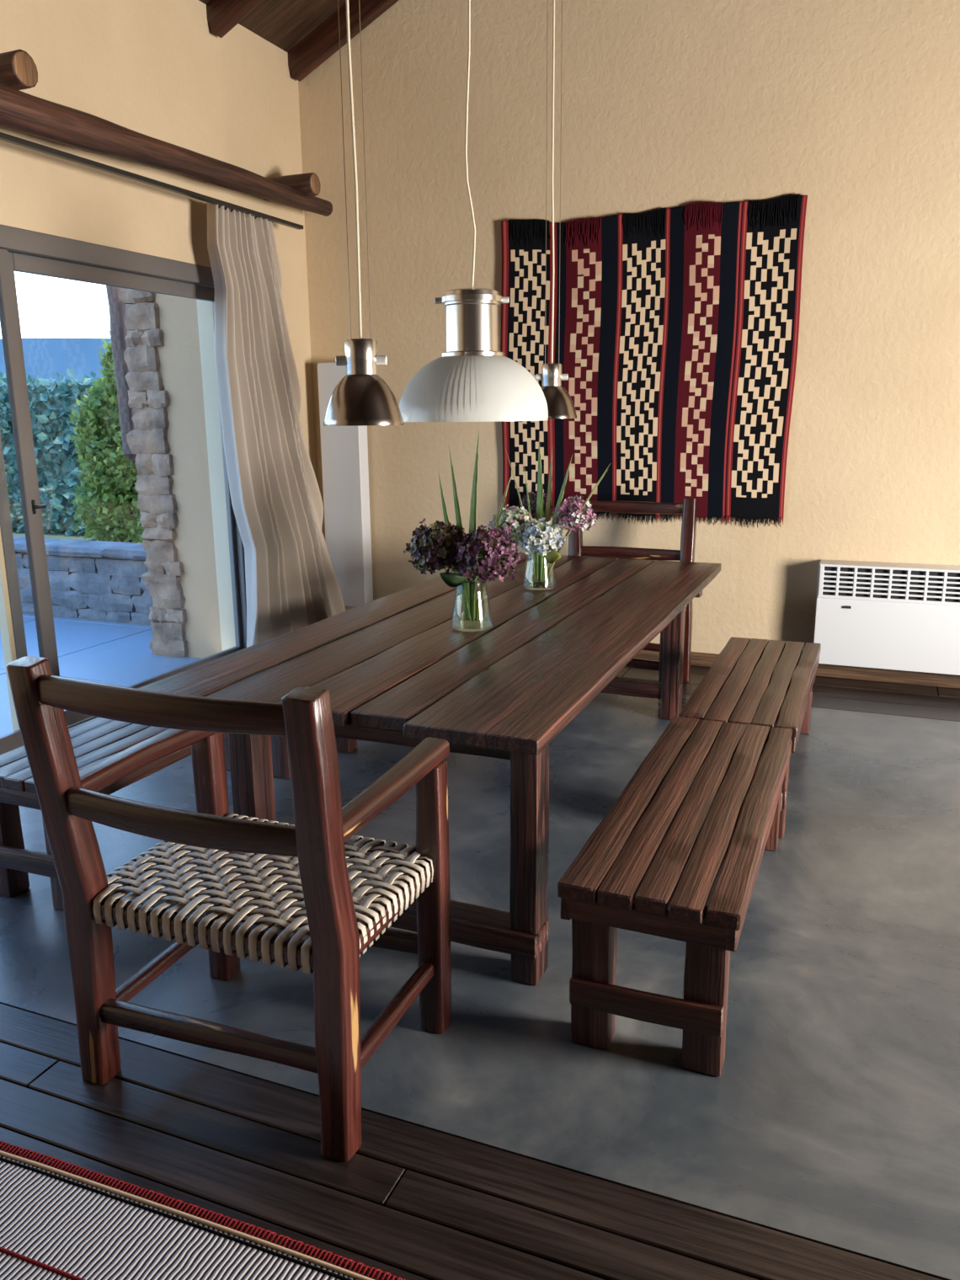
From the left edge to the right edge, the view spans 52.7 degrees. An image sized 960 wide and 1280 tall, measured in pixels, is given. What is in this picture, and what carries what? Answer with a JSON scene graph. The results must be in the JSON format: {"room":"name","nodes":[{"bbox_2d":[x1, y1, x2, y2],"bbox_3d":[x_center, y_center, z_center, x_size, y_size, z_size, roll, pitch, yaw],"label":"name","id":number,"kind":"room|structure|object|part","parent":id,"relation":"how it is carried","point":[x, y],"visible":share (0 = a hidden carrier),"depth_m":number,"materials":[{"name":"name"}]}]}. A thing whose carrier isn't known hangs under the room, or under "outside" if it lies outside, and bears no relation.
{"room":"dining room","nodes":[
{"label":"dining room","id":0,"kind":"room"},
{"bbox_2d":[0,0,317,650],"bbox_3d":[-3.135,-0.917,2.570,0.250,3.900,9.650,5,14,22],"label":"wall","id":1,"kind":"structure","parent":0,"point":[157,69],"depth_m":5.35,"materials":[{"name":"paint"}]},
{"bbox_2d":[0,48,37,90],"bbox_3d":[-2.071,-2.437,4.171,0.314,0.142,0.145,5,14,22],"label":"bracket","id":2,"kind":"object","parent":1,"relation":"attached to","point":[18,71],"visible":0.96,"depth_m":4.10,"materials":[{"name":"brown wood"}]},
{"bbox_2d":[0,224,246,755],"bbox_3d":[-2.346,-0.613,4.389,0.170,2.475,4.090,5,14,22],"label":"door","id":3,"kind":"structure","parent":1,"relation":"in","point":[21,250],"depth_m":4.76,"materials":[{"name":"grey metal"}]},
{"bbox_3d":[-2.509,0.628,4.171,0.038,0.085,1.695,5,14,22],"label":"rail","id":4,"kind":"part","parent":3,"relation":"part of","materials":[{"name":"brown metal"}]},
{"bbox_3d":[-1.914,-1.941,5.233,0.038,0.077,1.520,5,14,22],"label":"rail","id":5,"kind":"part","parent":3,"relation":"part of","materials":[{"name":"brown metal"}]},
{"bbox_3d":[-1.893,0.247,5.751,0.038,0.085,1.520,5,14,22],"label":"rail","id":6,"kind":"part","parent":3,"relation":"part of","materials":[{"name":"grey metal"}]},
{"bbox_2d":[0,132,303,229],"bbox_3d":[-1.963,-2.170,4.259,0.040,0.022,4.320,5,14,22],"label":"rail","id":7,"kind":"object","parent":1,"relation":"attached to","point":[5,137],"visible":1,"depth_m":4.81,"materials":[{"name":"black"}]},
{"bbox_2d":[264,172,320,200],"bbox_3d":[-1.205,-2.874,6.149,0.384,0.130,0.134,5,14,22],"label":"bracket","id":8,"kind":"object","parent":1,"relation":"attached to","point":[308,184],"visible":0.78,"depth_m":6.07,"materials":[{"name":"brown wood"}]},
{"bbox_2d":[0,83,332,216],"bbox_3d":[-1.892,-2.313,4.367,0.179,0.208,4.631,5,14,22],"label":"pole","id":9,"kind":"object","parent":8,"relation":"attached to","point":[22,112],"visible":0.99,"depth_m":4.67,"materials":[{"name":"brown wood"}]},
{"bbox_2d":[198,0,346,52],"bbox_3d":[0.479,-3.513,0.452,8.200,2.238,10.300,5,14,22],"label":"ceiling","id":10,"kind":"structure","parent":0,"point":[284,24],"depth_m":6.02,"materials":[{"name":"brown wood"}]},
{"bbox_2d":[206,0,263,37],"bbox_3d":[0.193,-4.338,4.691,3.868,2.033,0.076,5,14,22],"label":"rafter","id":11,"kind":"object","parent":10,"relation":"attached to","point":[222,16],"visible":1,"depth_m":5.54,"materials":[{"name":"brown wood"}]},
{"bbox_2d":[287,0,399,81],"bbox_3d":[0.511,-4.521,5.447,3.868,2.033,0.076,5,14,22],"label":"rafter","id":12,"kind":"object","parent":10,"relation":"attached to","point":[322,42],"visible":1,"depth_m":6.19,"materials":[{"name":"brown wood"}]},
{"bbox_2d":[323,0,403,426],"bbox_3d":[-0.389,-2.353,2.714,0.256,3.420,0.256,5,14,22],"label":"pendant lamp","id":13,"kind":"object","parent":10,"relation":"hanging from","point":[361,397],"visible":1,"depth_m":3.00,"materials":[{"name":"silver metal"}]},
{"bbox_3d":[-0.390,-2.480,2.684,0.017,3.158,0.009,5,14,22],"label":"cord","id":14,"kind":"part","parent":13,"relation":"part of","materials":[{"name":"beige plastic"}]},
{"bbox_2d":[344,338,377,374],"bbox_3d":[-0.375,-0.890,3.060,0.102,0.114,0.102,5,14,22],"label":"socket","id":15,"kind":"object","parent":13,"relation":"attached to","point":[360,357],"depth_m":3.02,"materials":[{"name":"grey metal"}]},
{"bbox_3d":[-0.373,-0.764,3.090,0.256,0.155,0.256,5,14,22],"label":"lamp shade","id":16,"kind":"part","parent":13,"relation":"part of","materials":[{"name":"silver metal"}]},
{"bbox_2d":[399,0,548,421],"bbox_3d":[-0.044,-2.551,3.534,0.605,3.419,0.604,-6,14,-21],"label":"pendant lamp","id":17,"kind":"object","parent":10,"relation":"hanging from","point":[472,381],"visible":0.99,"depth_m":3.72,"materials":[{"name":"white metal"}]},
{"bbox_3d":[-0.047,-2.789,3.478,0.042,2.930,0.008,5,14,22],"label":"cord","id":18,"kind":"part","parent":17,"relation":"part of","materials":[{"name":"beige plastic"}]},
{"bbox_2d":[535,0,576,418],"bbox_3d":[0.341,-2.771,4.450,0.256,3.420,0.256,5,14,22],"label":"pendant lamp","id":19,"kind":"object","parent":10,"relation":"hanging from","point":[560,404],"visible":0.7,"depth_m":4.73,"materials":[{"name":"silver metal"}]},
{"bbox_2d":[541,362,562,386],"bbox_3d":[0.355,-1.308,4.796,0.102,0.114,0.102,5,14,22],"label":"socket","id":20,"kind":"object","parent":19,"relation":"attached to","point":[552,374],"depth_m":4.76,"materials":[{"name":"grey metal"}]},
{"bbox_3d":[0.340,-2.899,4.420,0.017,3.158,0.009,5,14,22],"label":"cord","id":21,"kind":"part","parent":19,"relation":"part of","materials":[{"name":"beige plastic"}]},
{"bbox_3d":[0.357,-1.183,4.826,0.256,0.155,0.256,5,14,22],"label":"lamp shade","id":22,"kind":"part","parent":19,"relation":"part of","materials":[{"name":"silver metal"}]},
{"bbox_2d":[207,202,345,647],"bbox_3d":[-1.261,-1.234,6.215,0.201,2.773,1.159,6,15,26],"label":"curtain","id":23,"kind":"object","parent":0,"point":[292,584],"visible":0.93,"depth_m":6.03,"materials":[{"name":"beige fabric"}]},
{"bbox_2d":[0,1003,941,1279],"bbox_3d":[-0.327,1.840,-0.399,7.620,0.150,5.237,5,14,22],"label":"boards","id":24,"kind":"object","parent":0,"point":[413,1202],"visible":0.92,"depth_m":2.09,"materials":[{"name":"brown wood"}]},
{"bbox_2d":[0,1140,405,1279],"bbox_3d":[-1.364,1.412,1.080,2.603,0.018,2.398,5,14,22],"label":"rug","id":25,"kind":"object","parent":24,"relation":"on","point":[58,1222],"visible":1,"depth_m":1.94,"materials":[{"name":"fabric"}]},
{"bbox_2d":[0,665,959,1279],"bbox_3d":[1.500,0.794,3.943,7.620,0.150,4.412,5,14,22],"label":"floor","id":26,"kind":"structure","parent":0,"point":[831,1117],"depth_m":2.75,"materials":[{"name":"concrete"}]},
{"bbox_2d":[0,717,290,910],"bbox_3d":[-1.276,0.525,3.868,0.446,0.460,1.411,5,14,22],"label":"bench","id":27,"kind":"object","parent":26,"relation":"on","point":[95,740],"visible":0.28,"depth_m":3.35,"materials":[{"name":"brown wood"}]},
{"bbox_3d":[-1.647,0.675,3.347,0.101,0.416,0.087,5,14,22],"label":"leg","id":28,"kind":"part","parent":27,"relation":"part of","materials":[{"name":"brown wood"}]},
{"bbox_3d":[-1.381,0.698,3.241,0.100,0.416,0.088,5,14,22],"label":"leg","id":29,"kind":"part","parent":27,"relation":"part of","materials":[{"name":"brown wood"}]},
{"bbox_3d":[-1.278,0.324,3.818,0.446,0.046,1.405,5,14,22],"label":"seat","id":30,"kind":"part","parent":27,"relation":"part of","materials":[{"name":"brown wood"}]},
{"bbox_3d":[-1.161,0.396,4.503,0.102,0.416,0.088,5,14,22],"label":"leg","id":31,"kind":"part","parent":27,"relation":"part of","materials":[{"name":"brown wood"}]},
{"bbox_3d":[-0.895,0.419,4.397,0.101,0.416,0.086,5,14,22],"label":"leg","id":32,"kind":"part","parent":27,"relation":"part of","materials":[{"name":"brown wood"}]},
{"bbox_2d":[5,656,451,1162],"bbox_3d":[-0.547,0.543,2.368,0.794,1.105,0.660,5,14,22],"label":"armchair","id":33,"kind":"object","parent":26,"relation":"on","point":[322,845],"visible":1,"depth_m":2.21,"materials":[{"name":"red wood"}]},
{"bbox_3d":[-0.964,0.568,2.279,0.092,1.104,0.162,5,14,22],"label":"post","id":34,"kind":"part","parent":33,"relation":"part of","materials":[{"name":"red wood"}]},
{"bbox_3d":[-0.854,0.293,2.487,0.072,0.054,0.568,5,14,22],"label":"armrest","id":35,"kind":"part","parent":33,"relation":"part of","materials":[{"name":"red wood"}]},
{"bbox_3d":[-0.851,0.582,2.548,0.052,0.054,0.490,5,14,22],"label":"seat rail","id":36,"kind":"part","parent":33,"relation":"part of","materials":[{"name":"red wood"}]},
{"bbox_3d":[-0.668,0.135,1.990,0.694,0.073,0.064,5,14,22],"label":"rail","id":37,"kind":"part","parent":33,"relation":"part of","materials":[{"name":"red wood"}]},
{"bbox_3d":[-0.650,0.395,2.091,0.694,0.073,0.061,5,14,22],"label":"rail","id":38,"kind":"part","parent":33,"relation":"part of","materials":[{"name":"red wood"}]},
{"bbox_3d":[-0.628,0.661,2.202,0.690,0.054,0.047,5,14,22],"label":"seat rail","id":39,"kind":"part","parent":33,"relation":"part of","materials":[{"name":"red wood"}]},
{"bbox_3d":[-0.760,0.622,2.792,0.075,0.757,0.072,5,14,22],"label":"post","id":40,"kind":"part","parent":33,"relation":"part of","materials":[{"name":"red wood"}]},
{"bbox_3d":[-0.535,0.601,2.422,0.732,0.072,0.548,5,14,22],"label":"woven seat","id":41,"kind":"part","parent":33,"relation":"part of","materials":[{"name":"beige wicker"}]},
{"bbox_3d":[-0.320,0.623,2.021,0.105,1.105,0.166,5,14,22],"label":"post","id":42,"kind":"part","parent":33,"relation":"part of","materials":[{"name":"red wood"}]},
{"bbox_3d":[-0.443,0.555,2.643,0.690,0.054,0.048,5,14,22],"label":"seat rail","id":43,"kind":"part","parent":33,"relation":"part of","materials":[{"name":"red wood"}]},
{"bbox_3d":[-0.222,0.635,2.296,0.052,0.054,0.490,5,14,22],"label":"seat rail","id":44,"kind":"part","parent":33,"relation":"part of","materials":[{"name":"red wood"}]},
{"bbox_3d":[-0.217,0.343,2.231,0.072,0.065,0.569,5,14,22],"label":"armrest","id":45,"kind":"part","parent":33,"relation":"part of","materials":[{"name":"red wood"}]},
{"bbox_3d":[-0.121,0.677,2.536,0.076,0.757,0.071,5,14,22],"label":"post","id":46,"kind":"part","parent":33,"relation":"part of","materials":[{"name":"red wood"}]},
{"bbox_2d":[335,736,357,752],"bbox_3d":[-0.563,0.166,5.355,0.447,0.462,1.413,5,14,22],"label":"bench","id":47,"kind":"object","parent":26,"relation":"on","point":[344,745],"visible":0.02,"depth_m":4.72,"materials":[{"name":"brown wood"}]},
{"bbox_2d":[137,552,721,985],"bbox_3d":[0.149,0.226,4.417,1.370,0.763,3.296,5,14,22],"label":"dining table","id":48,"kind":"object","parent":26,"relation":"on","point":[395,669],"visible":0.82,"depth_m":3.28,"materials":[{"name":"brown wood"}]},
{"bbox_3d":[-0.732,0.559,3.148,0.092,0.716,0.114,5,14,22],"label":"leg","id":49,"kind":"part","parent":48,"relation":"part of","materials":[{"name":"brown wood"}]},
{"bbox_2d":[450,581,492,631],"bbox_3d":[-0.035,-0.149,3.918,0.168,0.204,0.168,5,14,22],"label":"glass vase","id":50,"kind":"object","parent":48,"relation":"on","point":[491,621],"visible":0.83,"depth_m":3.91,"materials":[{"name":"glass"}]},
{"bbox_2d":[403,517,469,618],"bbox_3d":[-0.161,-0.291,3.919,0.277,0.405,0.266,5,14,22],"label":"flower","id":51,"kind":"object","parent":50,"relation":"in","point":[433,550],"visible":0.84,"depth_m":3.83,"materials":[{"name":"purple plant"}]},
{"bbox_3d":[-0.103,-0.227,3.920,0.125,0.277,0.009,3,14,15],"label":"stem","id":52,"kind":"part","parent":51,"relation":"part of","materials":[{"name":"green plant"}]},
{"bbox_2d":[439,572,468,587],"bbox_3d":[-0.092,-0.237,3.824,0.127,0.067,0.048,-9,16,-31],"label":"leaf","id":53,"kind":"object","parent":50,"relation":"in","point":[451,579],"visible":0.96,"depth_m":3.82,"materials":[{"name":"green plant"}]},
{"bbox_2d":[437,469,471,620],"bbox_3d":[-0.098,-0.375,3.881,0.127,0.607,0.015,3,14,13],"label":"leaf blade","id":54,"kind":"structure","parent":50,"relation":"in","point":[461,591],"depth_m":3.91,"materials":[{"name":"green plant"}]},
{"bbox_2d":[448,445,467,599],"bbox_3d":[-0.073,-0.426,3.879,0.096,0.706,0.013,5,14,22],"label":"leaf blade","id":55,"kind":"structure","parent":50,"relation":"in","point":[458,518],"depth_m":3.86,"materials":[{"name":"green plant"}]},
{"bbox_2d":[467,432,479,621],"bbox_3d":[-0.024,-0.443,3.839,0.066,0.756,0.011,9,17,36],"label":"leaf blade","id":56,"kind":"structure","parent":50,"relation":"in","point":[473,500],"depth_m":3.83,"materials":[{"name":"green plant"}]},
{"bbox_2d":[453,524,521,618],"bbox_3d":[0.033,-0.259,3.814,0.280,0.387,0.280,5,14,22],"label":"flower","id":57,"kind":"object","parent":50,"relation":"in","point":[477,560],"visible":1,"depth_m":3.73,"materials":[{"name":"purple plant"}]},
{"bbox_3d":[0.003,-0.209,3.863,0.008,0.267,0.097,-11,17,-36],"label":"stem","id":58,"kind":"part","parent":57,"relation":"part of","materials":[{"name":"green plant"}]},
{"bbox_2d":[474,484,509,618],"bbox_3d":[0.049,-0.356,3.871,0.149,0.572,0.014,0,13,4],"label":"leaf blade","id":59,"kind":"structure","parent":50,"relation":"in","point":[500,513],"depth_m":3.85,"materials":[{"name":"green plant"}]},
{"bbox_2d":[474,464,516,621],"bbox_3d":[0.059,-0.375,3.821,0.180,0.632,0.006,6,15,25],"label":"leaf blade","id":60,"kind":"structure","parent":50,"relation":"in","point":[481,586],"depth_m":3.86,"materials":[{"name":"green plant"}]},
{"bbox_3d":[0.142,0.638,2.779,0.084,0.716,0.113,5,14,22],"label":"leg","id":61,"kind":"part","parent":48,"relation":"part of","materials":[{"name":"brown wood"}]},
{"bbox_2d":[522,555,556,590],"bbox_3d":[0.294,-0.354,4.795,0.168,0.194,0.168,5,14,22],"label":"glass vase","id":62,"kind":"object","parent":48,"relation":"on","point":[530,589],"visible":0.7,"depth_m":4.79,"materials":[{"name":"glass"}]},
{"bbox_2d":[487,504,538,579],"bbox_3d":[0.164,-0.481,4.774,0.232,0.373,0.241,-11,17,-38],"label":"flower","id":63,"kind":"object","parent":62,"relation":"in","point":[512,521],"visible":0.78,"depth_m":4.69,"materials":[{"name":"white plant"}]},
{"bbox_3d":[0.224,-0.429,4.783,0.127,0.267,0.009,0,13,2],"label":"stem","id":64,"kind":"part","parent":63,"relation":"part of","materials":[{"name":"green plant"}]},
{"bbox_2d":[505,448,536,581],"bbox_3d":[0.201,-0.609,4.758,0.154,0.651,0.006,2,14,13],"label":"leaf blade","id":65,"kind":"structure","parent":62,"relation":"in","point":[520,498],"depth_m":4.75,"materials":[{"name":"green plant"}]},
{"bbox_2d":[523,464,536,572],"bbox_3d":[0.254,-0.578,4.774,0.083,0.581,0.005,6,15,27],"label":"leaf blade","id":66,"kind":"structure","parent":62,"relation":"in","point":[529,507],"depth_m":4.76,"materials":[{"name":"green plant"}]},
{"bbox_2d":[517,491,554,518],"bbox_3d":[0.287,-0.539,4.902,0.196,0.424,0.191,11,17,39],"label":"flower","id":67,"kind":"object","parent":62,"relation":"in","point":[533,510],"visible":0.45,"depth_m":4.84,"materials":[{"name":"purple plant"}]},
{"bbox_2d":[535,438,543,581],"bbox_3d":[0.293,-0.632,4.730,0.049,0.705,0.017,5,14,22],"label":"leaf blade","id":68,"kind":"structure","parent":62,"relation":"in","point":[540,512],"depth_m":4.72,"materials":[{"name":"green plant"}]},
{"bbox_2d":[517,517,566,580],"bbox_3d":[0.298,-0.433,4.683,0.233,0.320,0.233,5,14,22],"label":"flower","id":69,"kind":"object","parent":62,"relation":"in","point":[543,530],"visible":0.99,"depth_m":4.61,"materials":[{"name":"white plant"}]},
{"bbox_3d":[0.299,-0.394,4.739,0.009,0.217,0.093,0,13,4],"label":"stem","id":70,"kind":"part","parent":69,"relation":"part of","materials":[{"name":"green plant"}]},
{"bbox_2d":[538,447,552,581],"bbox_3d":[0.320,-0.613,4.727,0.061,0.671,0.016,2,14,12],"label":"leaf blade","id":71,"kind":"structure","parent":62,"relation":"in","point":[547,514],"depth_m":4.71,"materials":[{"name":"green plant"}]},
{"bbox_2d":[546,546,560,563],"bbox_3d":[0.339,-0.408,4.640,0.034,0.084,0.135,-7,15,-25],"label":"leaf","id":72,"kind":"object","parent":62,"relation":"in","point":[553,556],"visible":0.81,"depth_m":4.62,"materials":[{"name":"green plant"}]},
{"bbox_2d":[541,455,572,582],"bbox_3d":[0.372,-0.582,4.696,0.164,0.628,0.009,8,16,33],"label":"leaf blade","id":73,"kind":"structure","parent":62,"relation":"in","point":[561,495],"depth_m":4.68,"materials":[{"name":"green plant"}]},
{"bbox_2d":[551,496,597,533],"bbox_3d":[0.459,-0.498,4.743,0.214,0.416,0.229,-11,17,-37],"label":"flower","id":74,"kind":"object","parent":62,"relation":"in","point":[568,511],"visible":0.92,"depth_m":4.66,"materials":[{"name":"pink plant"}]},
{"bbox_2d":[546,470,607,575],"bbox_3d":[0.462,-0.551,4.713,0.313,0.558,0.007,3,14,16],"label":"leaf blade","id":75,"kind":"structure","parent":62,"relation":"in","point":[606,471],"depth_m":4.67,"materials":[{"name":"green plant"}]},
{"bbox_2d":[544,464,609,581],"bbox_3d":[0.466,-0.559,4.678,0.331,0.587,0.004,6,15,24],"label":"leaf blade","id":76,"kind":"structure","parent":62,"relation":"in","point":[588,498],"depth_m":4.71,"materials":[{"name":"green plant"}]},
{"bbox_3d":[1.026,0.068,5.147,0.097,0.716,0.112,5,14,22],"label":"leg","id":77,"kind":"part","parent":48,"relation":"part of","materials":[{"name":"brown wood"}]},
{"bbox_2d":[568,495,697,703],"bbox_3d":[0.829,-0.272,5.753,0.798,1.104,0.649,5,14,22],"label":"chair","id":78,"kind":"object","parent":26,"relation":"on","point":[688,509],"visible":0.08,"depth_m":5.85,"materials":[{"name":"red wood"}]},
{"bbox_3d":[0.600,-0.351,6.096,0.108,1.104,0.164,5,14,22],"label":"post","id":79,"kind":"part","parent":78,"relation":"part of","materials":[{"name":"red wood"}]},
{"bbox_3d":[0.926,-0.528,5.929,0.694,0.074,0.061,5,14,22],"label":"rail","id":80,"kind":"part","parent":78,"relation":"part of","materials":[{"name":"red wood"}]},
{"bbox_3d":[0.940,-0.806,5.903,0.694,0.074,0.062,5,14,22],"label":"rail","id":81,"kind":"part","parent":78,"relation":"part of","materials":[{"name":"red wood"}]},
{"bbox_3d":[1.046,0.112,5.433,0.076,0.500,0.070,5,14,22],"label":"post","id":82,"kind":"part","parent":78,"relation":"part of","materials":[{"name":"red wood"}]},
{"bbox_3d":[1.244,-0.296,5.838,0.096,1.104,0.165,5,14,22],"label":"post","id":83,"kind":"part","parent":78,"relation":"part of","materials":[{"name":"red wood"}]},
{"bbox_2d":[557,715,792,1077],"bbox_3d":[0.685,0.693,3.079,0.451,0.461,1.488,5,14,22],"label":"bench","id":84,"kind":"object","parent":26,"relation":"on","point":[678,855],"visible":1,"depth_m":2.52,"materials":[{"name":"brown wood"}]},
{"bbox_3d":[0.296,0.851,2.523,0.104,0.416,0.088,5,14,22],"label":"leg","id":85,"kind":"part","parent":84,"relation":"part of","materials":[{"name":"brown wood"}]},
{"bbox_3d":[0.682,0.492,3.029,0.451,0.048,1.482,5,14,22],"label":"seat","id":86,"kind":"part","parent":84,"relation":"part of","materials":[{"name":"brown wood"}]},
{"bbox_3d":[0.564,0.873,2.417,0.102,0.416,0.087,5,14,22],"label":"leg","id":87,"kind":"part","parent":84,"relation":"part of","materials":[{"name":"brown wood"}]},
{"bbox_3d":[1.078,0.579,3.641,0.100,0.416,0.087,5,14,22],"label":"leg","id":88,"kind":"part","parent":84,"relation":"part of","materials":[{"name":"brown wood"}]},
{"bbox_2d":[678,636,821,838],"bbox_3d":[1.250,0.376,4.394,0.448,0.460,1.452,5,14,22],"label":"bench","id":89,"kind":"object","parent":26,"relation":"on","point":[754,681],"visible":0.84,"depth_m":4.17,"materials":[{"name":"brown wood"}]},
{"bbox_3d":[1.247,0.175,4.344,0.448,0.046,1.446,5,14,22],"label":"seat","id":90,"kind":"part","parent":89,"relation":"part of","materials":[{"name":"brown wood"}]},
{"bbox_3d":[1.136,0.553,3.747,0.100,0.416,0.088,5,14,22],"label":"leg","id":91,"kind":"part","parent":89,"relation":"part of","materials":[{"name":"brown wood"}]},
{"bbox_3d":[1.638,0.266,4.939,0.100,0.416,0.086,5,14,22],"label":"leg","id":92,"kind":"part","parent":89,"relation":"part of","materials":[{"name":"brown wood"}]},
{"bbox_2d":[298,0,959,689],"bbox_3d":[2.373,-2.581,5.381,8.100,6.039,0.300,5,14,22],"label":"wall","id":93,"kind":"structure","parent":0,"point":[852,107],"depth_m":5.74,"materials":[{"name":"paint"}]},
{"bbox_2d":[317,362,373,607],"bbox_3d":[-0.945,-1.087,6.886,0.310,1.700,0.149,5,14,22],"label":"panel radiator","id":94,"kind":"object","parent":93,"relation":"attached to","point":[344,449],"visible":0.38,"depth_m":6.83,"materials":[{"name":"white metal"}]},
{"bbox_2d":[500,193,807,527],"bbox_3d":[0.991,-1.658,5.987,1.845,1.893,0.043,5,14,22],"label":"wall hanging","id":95,"kind":"object","parent":93,"relation":"attached to","point":[676,330],"depth_m":5.92,"materials":[{"name":"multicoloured fabric"}]},
{"bbox_2d":[634,650,959,688],"bbox_3d":[2.343,0.202,5.885,7.590,0.085,0.022,5,14,22],"label":"baseboard","id":96,"kind":"structure","parent":93,"relation":"attached to","point":[697,658],"depth_m":5.87,"materials":[{"name":"brown wood"}]},
{"bbox_2d":[813,559,959,675],"bbox_3d":[2.472,-0.133,5.655,0.968,0.606,0.194,5,14,22],"label":"wall heater","id":97,"kind":"object","parent":93,"relation":"attached to","point":[876,615],"visible":0.91,"depth_m":5.61,"materials":[{"name":"white metal"}]},
{"bbox_2d":[817,563,959,606],"bbox_3d":[2.442,-0.312,5.533,0.962,0.201,0.014,5,14,22],"label":"grille","id":98,"kind":"object","parent":97,"relation":"attached to","point":[837,583],"depth_m":5.58,"materials":[{"name":"white metal"}]},
{"label":"outside","id":99,"kind":"structure","parent":0,"visible":0},
{"bbox_2d":[12,528,140,543],"bbox_3d":[-33.093,-7.751,42.611,85.960,0.525,135.000,5,14,22],"label":"ground","id":100,"kind":"structure","parent":99,"point":[60,535],"depth_m":13.99,"materials":[{"name":"brown soil"}]},
{"bbox_2d":[0,368,143,539],"bbox_3d":[-6.744,-2.706,14.271,10.771,2.484,0.992,5,14,22],"label":"hedge","id":101,"kind":"object","parent":100,"relation":"on","point":[50,402],"visible":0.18,"depth_m":13.81,"materials":[{"name":"green plant"}]},
{"bbox_2d":[13,536,152,624],"bbox_3d":[-4.021,-0.540,8.378,5.145,0.669,0.458,5,14,22],"label":"wall","id":102,"kind":"structure","parent":100,"relation":"on","point":[91,580],"depth_m":7.85,"materials":[{"name":"stone"}]},
{"bbox_2d":[0,613,202,735],"bbox_3d":[-8.099,0.312,6.287,11.495,0.072,9.442,5,14,22],"label":"patio slabs","id":103,"kind":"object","parent":100,"relation":"on","point":[110,653],"visible":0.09,"depth_m":6.79,"materials":[{"name":"grey concrete"}]},
{"bbox_2d":[68,330,145,543],"bbox_3d":[-3.244,-1.508,8.611,0.874,2.413,0.787,5,14,22],"label":"shrub","id":104,"kind":"object","parent":100,"relation":"on","point":[110,479],"visible":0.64,"depth_m":8.42,"materials":[{"name":"green plant"}]},
{"bbox_3d":[-3.231,-1.210,8.679,0.410,1.802,0.288,5,14,22],"label":"stem","id":105,"kind":"part","parent":104,"relation":"part of","materials":[{"name":"green plant"}]},
{"bbox_2d":[106,285,136,463],"bbox_3d":[-2.870,-1.678,7.987,0.165,3.020,0.162,5,14,22],"label":"porch post","id":106,"kind":"object","parent":100,"relation":"on","point":[117,309],"visible":0.43,"depth_m":7.78,"materials":[{"name":"brown wood"}]},
{"bbox_2d":[117,287,187,657],"bbox_3d":[-2.087,-1.623,6.550,0.387,3.580,0.550,6,15,25],"label":"stone pier","id":107,"kind":"structure","parent":100,"relation":"on","point":[147,396],"depth_m":6.44,"materials":[{"name":"grey stone"}]},
{"bbox_2d":[154,293,222,658],"bbox_3d":[-1.879,-1.654,6.455,0.420,3.680,0.408,5,14,22],"label":"wall","id":108,"kind":"structure","parent":100,"relation":"on","point":[179,357],"depth_m":6.37,"materials":[{"name":"paint"}]},
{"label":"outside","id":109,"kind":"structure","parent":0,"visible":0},
{"bbox_2d":[0,337,113,385],"bbox_3d":[-10.172,-20.714,78.189,160.000,9.724,26.000,5,14,22],"label":"hills","id":110,"kind":"structure","parent":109,"point":[44,357],"depth_m":76.69,"materials":[{"name":"blue"}]}
]}

